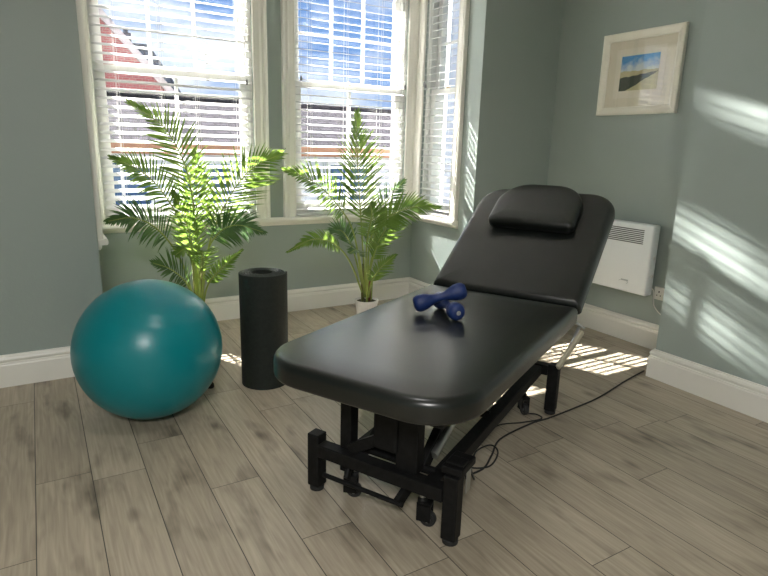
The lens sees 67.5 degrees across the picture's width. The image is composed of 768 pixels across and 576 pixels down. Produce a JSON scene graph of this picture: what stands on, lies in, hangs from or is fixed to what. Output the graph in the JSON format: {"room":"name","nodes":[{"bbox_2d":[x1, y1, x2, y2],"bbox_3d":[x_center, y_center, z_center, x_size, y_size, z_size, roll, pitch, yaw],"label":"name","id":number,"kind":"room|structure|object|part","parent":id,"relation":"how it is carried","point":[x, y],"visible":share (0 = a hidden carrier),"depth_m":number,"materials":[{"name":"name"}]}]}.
{"room":"physiotherapy treatment room","nodes":[
{"label":"physiotherapy treatment room","id":0,"kind":"room"},
{"bbox_2d":[0,0,102,354],"bbox_3d":[-2.794,-0.695,2.310,2.856,2.660,0.120,-7,16,-30],"label":"wall","id":1,"kind":"structure","parent":0,"point":[50,273],"depth_m":2.93,"materials":[{"name":"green paint"}]},
{"bbox_2d":[0,277,429,387],"bbox_3d":[-1.853,0.342,3.416,5.376,0.172,0.834,-7,16,-30],"label":"baseboard","id":2,"kind":"structure","parent":1,"relation":"attached to","point":[223,308],"depth_m":4.26,"materials":[{"name":"beige paint"}]},
{"bbox_2d":[99,0,411,298],"bbox_3d":[-0.866,-1.119,4.262,2.900,2.660,0.200,-7,16,-30],"label":"wall","id":3,"kind":"structure","parent":0,"point":[122,260],"depth_m":4.27,"materials":[{"name":"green paint"}]},
{"bbox_2d":[86,0,255,221],"bbox_3d":[-1.415,-1.345,3.889,1.010,1.755,0.200,-7,16,-30],"label":"window","id":4,"kind":"structure","parent":3,"relation":"in","point":[91,10],"depth_m":3.82,"materials":[{"name":"white paint"}]},
{"bbox_3d":[-1.399,-1.792,3.774,0.962,0.770,0.036,-7,16,-30],"label":"sash","id":5,"kind":"part","parent":4,"relation":"part of","materials":[{"name":"white paint"}]},
{"bbox_2d":[88,0,255,221],"bbox_3d":[-1.357,-1.322,3.796,0.994,1.746,0.073,-7,16,-30],"label":"blind","id":6,"kind":"object","parent":4,"relation":"attached to","point":[194,78],"visible":0.79,"depth_m":3.79,"materials":[{"name":"white plastic"}]},
{"bbox_3d":[-1.679,-1.276,3.620,0.014,1.695,0.056,-7,16,-30],"label":"ladder cord","id":7,"kind":"part","parent":6,"relation":"part of","materials":[{"name":"white fabric"}]},
{"bbox_3d":[-1.447,-1.302,3.756,0.014,1.695,0.056,-7,16,-30],"label":"ladder cord","id":8,"kind":"part","parent":6,"relation":"part of","materials":[{"name":"white fabric"}]},
{"bbox_3d":[-1.385,-0.485,4.009,0.994,0.018,0.052,-7,16,-30],"label":"rail","id":9,"kind":"part","parent":6,"relation":"part of","materials":[{"name":"white plastic"}]},
{"bbox_3d":[-1.258,-1.324,3.866,0.014,1.695,0.056,-7,16,-30],"label":"ladder cord","id":10,"kind":"part","parent":6,"relation":"part of","materials":[{"name":"white fabric"}]},
{"bbox_3d":[-1.017,-1.352,4.006,0.014,1.695,0.056,-7,16,-30],"label":"ladder cord","id":11,"kind":"part","parent":6,"relation":"part of","materials":[{"name":"white fabric"}]},
{"bbox_3d":[-1.401,-0.973,3.939,0.962,0.975,0.036,-7,16,-30],"label":"sash","id":12,"kind":"part","parent":4,"relation":"part of","materials":[{"name":"white paint"}]},
{"bbox_2d":[82,0,270,223],"bbox_3d":[-1.343,-1.363,3.764,1.210,1.855,0.034,-7,16,-30],"label":"trim","id":13,"kind":"structure","parent":3,"relation":"attached to","point":[258,7],"depth_m":4.00,"materials":[{"name":"beige paint"}]},
{"bbox_2d":[98,213,457,249],"bbox_3d":[-0.672,-0.446,4.064,2.540,0.034,0.660,-7,16,-30],"label":"trim","id":14,"kind":"structure","parent":3,"relation":"attached to","point":[104,241],"depth_m":4.35,"materials":[{"name":"beige paint"}]},
{"bbox_2d":[280,0,419,217],"bbox_3d":[-0.226,-1.492,4.416,1.170,1.855,0.034,-7,16,-30],"label":"trim","id":15,"kind":"structure","parent":3,"relation":"attached to","point":[287,11],"depth_m":4.29,"materials":[{"name":"beige paint"}]},
{"bbox_2d":[294,0,407,215],"bbox_3d":[-0.297,-1.474,4.542,0.970,1.755,0.200,-7,16,-30],"label":"window","id":16,"kind":"structure","parent":3,"relation":"in","point":[399,6],"depth_m":4.56,"materials":[{"name":"white paint"}]},
{"bbox_3d":[-0.283,-1.102,4.591,0.922,0.975,0.036,-7,16,-30],"label":"sash","id":17,"kind":"part","parent":16,"relation":"part of","materials":[{"name":"white paint"}]},
{"bbox_3d":[-0.281,-1.921,4.426,0.922,0.770,0.036,-7,16,-30],"label":"sash","id":18,"kind":"part","parent":16,"relation":"part of","materials":[{"name":"white paint"}]},
{"bbox_2d":[294,0,408,215],"bbox_3d":[-0.240,-1.451,4.448,0.954,1.746,0.073,-7,16,-30],"label":"blind","id":19,"kind":"object","parent":16,"relation":"attached to","point":[347,1],"visible":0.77,"depth_m":4.45,"materials":[{"name":"white plastic"}]},
{"bbox_3d":[-0.553,-1.406,4.277,0.014,1.695,0.056,-7,16,-30],"label":"ladder cord","id":20,"kind":"part","parent":19,"relation":"part of","materials":[{"name":"white fabric"}]},
{"bbox_3d":[-0.295,-1.435,4.428,0.014,1.695,0.056,-7,16,-30],"label":"ladder cord","id":21,"kind":"part","parent":19,"relation":"part of","materials":[{"name":"white fabric"}]},
{"bbox_3d":[-0.268,-0.614,4.661,0.954,0.018,0.052,-7,16,-30],"label":"rail","id":22,"kind":"part","parent":19,"relation":"part of","materials":[{"name":"white"}]},
{"bbox_3d":[-0.038,-1.465,4.579,0.014,1.695,0.056,-7,16,-30],"label":"ladder cord","id":23,"kind":"part","parent":19,"relation":"part of","materials":[{"name":"white fabric"}]},
{"bbox_2d":[0,298,767,575],"bbox_3d":[0.008,1.034,1.286,6.700,0.060,7.280,-7,16,-30],"label":"floor","id":24,"kind":"structure","parent":0,"point":[648,476],"depth_m":2.22,"materials":[{"name":"laminate"}]},
{"bbox_2d":[70,279,222,419],"bbox_3d":[-1.107,0.286,2.720,0.662,0.652,0.661,-7,16,-30],"label":"exercise ball","id":25,"kind":"object","parent":24,"relation":"on","point":[143,349],"visible":1,"depth_m":2.48,"materials":[{"name":"teal plastic"}]},
{"bbox_2d":[103,98,287,301],"bbox_3d":[-1.124,-0.335,3.477,1.082,1.496,0.659,-7,16,-30],"label":"potted palm","id":26,"kind":"object","parent":24,"relation":"on","point":[239,225],"visible":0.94,"depth_m":3.40,"materials":[{"name":"plant"}]},
{"bbox_2d":[238,267,287,389],"bbox_3d":[-0.651,0.216,3.122,0.250,0.620,0.248,-7,16,-30],"label":"foam roller","id":27,"kind":"object","parent":24,"relation":"on","point":[263,296],"visible":0.98,"depth_m":3.02,"materials":[{"name":"black plastic"}]},
{"bbox_2d":[280,107,442,313],"bbox_3d":[-0.224,-0.476,4.039,1.332,1.550,0.740,-7,16,-30],"label":"potted palm","id":28,"kind":"object","parent":24,"relation":"on","point":[386,219],"visible":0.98,"depth_m":4.01,"materials":[{"name":"plant"}]},
{"bbox_2d":[355,297,377,313],"bbox_3d":[-0.132,0.173,4.275,0.174,0.183,0.174,-7,16,-30],"label":"pot","id":29,"kind":"object","parent":28,"relation":"attached to","point":[362,304],"depth_m":4.21,"materials":[{"name":"white ceramic"}]},
{"bbox_2d":[273,189,614,546],"bbox_3d":[0.416,0.147,2.604,0.773,1.058,2.059,10,16,30],"label":"massage table","id":30,"kind":"object","parent":24,"relation":"on","point":[405,366],"visible":0.94,"depth_m":2.10,"materials":[{"name":"black leather"}]},
{"bbox_3d":[-0.254,0.644,2.180,0.052,0.215,0.052,10,16,30],"label":"leg","id":31,"kind":"part","parent":30,"relation":"part of","materials":[{"name":"black metal"}]},
{"bbox_3d":[-0.127,0.516,2.106,0.048,0.330,0.048,10,16,30],"label":"caster post","id":32,"kind":"part","parent":30,"relation":"part of","materials":[{"name":"black metal"}]},
{"bbox_3d":[0.221,0.191,2.291,0.770,0.088,1.318,10,16,30],"label":"seat","id":33,"kind":"part","parent":30,"relation":"part of","materials":[{"name":"black leather"}]},
{"bbox_3d":[0.257,0.406,2.375,0.340,0.293,0.862,10,16,30],"label":"lifting arm","id":34,"kind":"part","parent":30,"relation":"part of"},
{"bbox_3d":[0.293,0.502,2.503,0.510,0.100,1.225,10,16,30],"label":"frame","id":35,"kind":"part","parent":30,"relation":"part of","materials":[{"name":"black metal"}]},
{"bbox_2d":[413,283,466,311],"bbox_3d":[0.236,0.039,2.434,0.231,0.123,0.074,0,14,-7],"label":"dumbbell","id":36,"kind":"object","parent":30,"relation":"on","point":[421,302],"visible":1,"depth_m":2.41,"materials":[{"name":"blue rubber"}]},
{"bbox_2d":[434,292,464,319],"bbox_3d":[0.269,0.075,2.431,0.073,0.073,0.237,-2,14,-16],"label":"dumbbell","id":37,"kind":"object","parent":30,"relation":"on","point":[454,310],"visible":0.68,"depth_m":2.33,"materials":[{"name":"blue rubber"}]},
{"bbox_3d":[0.224,0.718,1.894,0.052,0.233,0.052,10,16,30],"label":"leg","id":38,"kind":"part","parent":30,"relation":"part of","materials":[{"name":"black metal"}]},
{"bbox_3d":[0.279,0.638,1.904,0.005,0.081,0.035,10,16,30],"label":"power plate","id":39,"kind":"part","parent":30,"relation":"part of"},
{"bbox_3d":[0.772,-0.247,3.092,0.770,0.085,0.841,10,50,30],"label":"backrest","id":40,"kind":"part","parent":30,"relation":"part of","materials":[{"name":"black leather"}]},
{"bbox_2d":[488,184,582,233],"bbox_3d":[0.847,-0.445,3.160,0.470,0.228,0.301,10,16,30],"label":"cushion","id":41,"kind":"object","parent":30,"relation":"on","point":[548,208],"visible":1,"depth_m":3.10,"materials":[{"name":"black leather"}]},
{"bbox_3d":[0.839,0.493,2.865,0.052,0.240,0.052,10,16,30],"label":"leg","id":42,"kind":"part","parent":30,"relation":"part of","materials":[{"name":"black metal"}]},
{"bbox_3d":[0.909,0.301,2.809,0.176,0.185,0.027,-7,16,-30],"label":"prop lever","id":43,"kind":"part","parent":30,"relation":"part of","materials":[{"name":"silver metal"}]},
{"bbox_2d":[471,400,542,479],"bbox_3d":[0.470,0.602,2.466,0.187,0.242,1.032,10,16,30],"label":"cable","id":44,"kind":"object","parent":24,"relation":"on","point":[493,462],"visible":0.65,"depth_m":2.55,"materials":[{"name":"black rubber"}]},
{"bbox_2d":[464,370,644,478],"bbox_3d":[0.845,0.528,2.789,0.203,0.252,1.999,13,18,40],"label":"power cable","id":45,"kind":"object","parent":24,"relation":"on","point":[505,435],"visible":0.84,"depth_m":2.81,"materials":[{"name":"black rubber"}]},
{"bbox_2d":[410,0,508,284],"bbox_3d":[0.552,-1.143,4.519,0.200,2.660,0.810,-7,16,-30],"label":"wall","id":46,"kind":"structure","parent":0,"point":[431,244],"depth_m":4.18,"materials":[{"name":"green paint"}]},
{"bbox_2d":[421,0,457,217],"bbox_3d":[0.531,-1.449,4.535,0.200,1.755,0.430,-7,16,-30],"label":"window","id":47,"kind":"structure","parent":46,"relation":"in","point":[442,54],"depth_m":4.63,"materials":[{"name":"white paint"}]},
{"bbox_2d":[420,0,459,217],"bbox_3d":[0.435,-1.439,4.478,0.073,1.746,0.414,-7,16,-30],"label":"blind","id":48,"kind":"object","parent":47,"relation":"attached to","point":[429,60],"visible":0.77,"depth_m":4.52,"materials":[{"name":"white plastic"}]},
{"bbox_3d":[0.371,-1.459,4.600,0.056,1.695,0.014,-7,16,-30],"label":"ladder cord","id":49,"kind":"part","parent":48,"relation":"part of","materials":[{"name":"white fabric"}]},
{"bbox_3d":[0.420,-0.601,4.688,0.052,0.018,0.414,-7,16,-30],"label":"rail","id":50,"kind":"part","parent":48,"relation":"part of","materials":[{"name":"white"}]},
{"bbox_3d":[0.519,-1.396,4.359,0.056,1.695,0.014,-7,16,-30],"label":"ladder cord","id":51,"kind":"part","parent":48,"relation":"part of","materials":[{"name":"white fabric"}]},
{"bbox_3d":[0.481,-1.083,4.599,0.036,0.975,0.382,-7,16,-30],"label":"sash","id":52,"kind":"part","parent":47,"relation":"part of","materials":[{"name":"white paint"}]},
{"bbox_3d":[0.538,-1.897,4.421,0.036,0.770,0.382,-7,16,-30],"label":"sash","id":53,"kind":"part","parent":47,"relation":"part of","materials":[{"name":"white paint"}]},
{"bbox_2d":[412,0,469,220],"bbox_3d":[0.415,-1.484,4.454,0.034,1.855,0.630,-7,16,-30],"label":"trim","id":54,"kind":"structure","parent":46,"relation":"attached to","point":[464,10],"depth_m":4.37,"materials":[{"name":"beige paint"}]},
{"bbox_2d":[495,0,563,190],"bbox_3d":[1.108,-1.112,4.454,0.684,2.660,0.120,-7,16,-30],"label":"wall","id":55,"kind":"structure","parent":0,"point":[534,27],"depth_m":4.27,"materials":[{"name":"green paint"}]},
{"bbox_2d":[547,0,706,324],"bbox_3d":[1.740,-0.967,3.933,0.150,2.660,1.455,-7,16,-30],"label":"wall","id":56,"kind":"structure","parent":0,"point":[634,162],"depth_m":3.97,"materials":[{"name":"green paint"}]},
{"bbox_2d":[592,219,660,295],"bbox_3d":[1.600,-0.249,4.058,0.107,0.470,0.697,-7,16,-30],"label":"heater","id":57,"kind":"object","parent":56,"relation":"attached to","point":[627,262],"visible":0.74,"depth_m":3.87,"materials":[{"name":"white metal"}]},
{"bbox_2d":[608,226,644,243],"bbox_3d":[1.558,-0.393,4.002,0.005,0.093,0.565,-7,16,-30],"label":"grille","id":58,"kind":"object","parent":57,"relation":"attached to","point":[618,234],"depth_m":3.87,"materials":[{"name":"grey metal"}]},
{"bbox_2d":[651,288,660,314],"bbox_3d":[1.824,0.103,3.792,0.045,0.191,0.159,-7,16,-30],"label":"cable","id":59,"kind":"object","parent":57,"relation":"attached to","point":[651,288],"visible":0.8,"depth_m":3.84,"materials":[{"name":"white plastic"}]},
{"bbox_2d":[596,22,689,115],"bbox_3d":[1.674,-1.415,3.778,0.030,0.526,0.600,-7,16,-30],"label":"framed picture","id":60,"kind":"object","parent":56,"relation":"attached to","point":[641,72],"visible":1,"depth_m":3.75,"materials":[{"name":"beige wood"}]},
{"bbox_2d":[619,52,660,90],"bbox_3d":[1.675,-1.417,3.778,0.001,0.220,0.284,-7,16,-30],"label":"print","id":61,"kind":"object","parent":60,"relation":"attached to","point":[638,71],"depth_m":3.77},
{"bbox_2d":[654,286,664,300],"bbox_3d":[1.847,0.045,3.786,0.014,0.086,0.146,-7,16,-30],"label":"wall socket","id":62,"kind":"object","parent":56,"relation":"attached to","point":[659,292],"visible":0.51,"depth_m":3.81,"materials":[{"name":"white plastic"}]},
{"bbox_2d":[656,0,767,386],"bbox_3d":[3.038,-0.304,1.375,0.600,2.660,4.515,-7,16,-30],"label":"wall","id":63,"kind":"structure","parent":0,"point":[714,311],"depth_m":2.94,"materials":[{"name":"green paint"}]},
{"bbox_2d":[577,303,767,422],"bbox_3d":[2.582,0.762,2.201,0.484,0.172,5.890,-7,16,-30],"label":"baseboard","id":64,"kind":"structure","parent":63,"relation":"attached to","point":[744,396],"depth_m":3.23,"materials":[{"name":"beige paint"}]},
{"bbox_3d":[-1.829,-0.902,3.264,0.200,2.660,0.570,-7,16,-30],"label":"wall","id":65,"kind":"structure","parent":0,"visible":0},
{"bbox_2d":[75,0,102,238],"bbox_3d":[-1.704,-1.239,3.216,0.034,1.855,0.630,-7,16,-30],"label":"trim","id":66,"kind":"structure","parent":65,"relation":"attached to","point":[79,9],"depth_m":3.02,"materials":[{"name":"beige paint"}]},
{"label":"outside","id":67,"kind":"structure","parent":0,"visible":0},
{"bbox_3d":[-12.334,-3.186,30.448,70.000,0.200,55.370,-7,16,-30],"label":"ground","id":68,"kind":"structure","parent":67,"visible":0},
{"bbox_2d":[99,9,180,92],"bbox_3d":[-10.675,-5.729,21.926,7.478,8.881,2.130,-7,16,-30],"label":"brick house","id":69,"kind":"structure","parent":68,"relation":"on","point":[105,21],"depth_m":20.88,"materials":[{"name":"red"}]},
{"bbox_2d":[106,90,391,204],"bbox_3d":[-4.011,-2.696,17.194,17.100,5.600,8.630,-7,16,-30],"label":"house","id":70,"kind":"structure","parent":68,"relation":"on","point":[109,93],"depth_m":14.13,"materials":[{"name":"stone"}]},
{"bbox_3d":[-5.362,-1.862,11.851,1.050,1.390,0.020,-7,16,-30],"label":"pane","id":71,"kind":"part","parent":70,"relation":"part of","materials":[{"name":"clear glass"}]},
{"bbox_3d":[-3.902,-2.030,12.704,1.050,1.390,0.020,-7,16,-30],"label":"pane","id":72,"kind":"part","parent":70,"relation":"part of","materials":[{"name":"clear glass"}]},
{"bbox_3d":[-0.894,-2.378,14.460,1.050,1.390,0.020,-7,16,-30],"label":"pane","id":73,"kind":"part","parent":70,"relation":"part of","materials":[{"name":"clear glass"}]},
{"bbox_2d":[439,0,459,203],"bbox_3d":[4.439,-4.130,15.594,8.100,9.600,1.800,-7,16,-30],"label":"house","id":74,"kind":"structure","parent":68,"relation":"on","point":[449,60],"depth_m":12.90,"materials":[{"name":"brown brick"}]}
]}

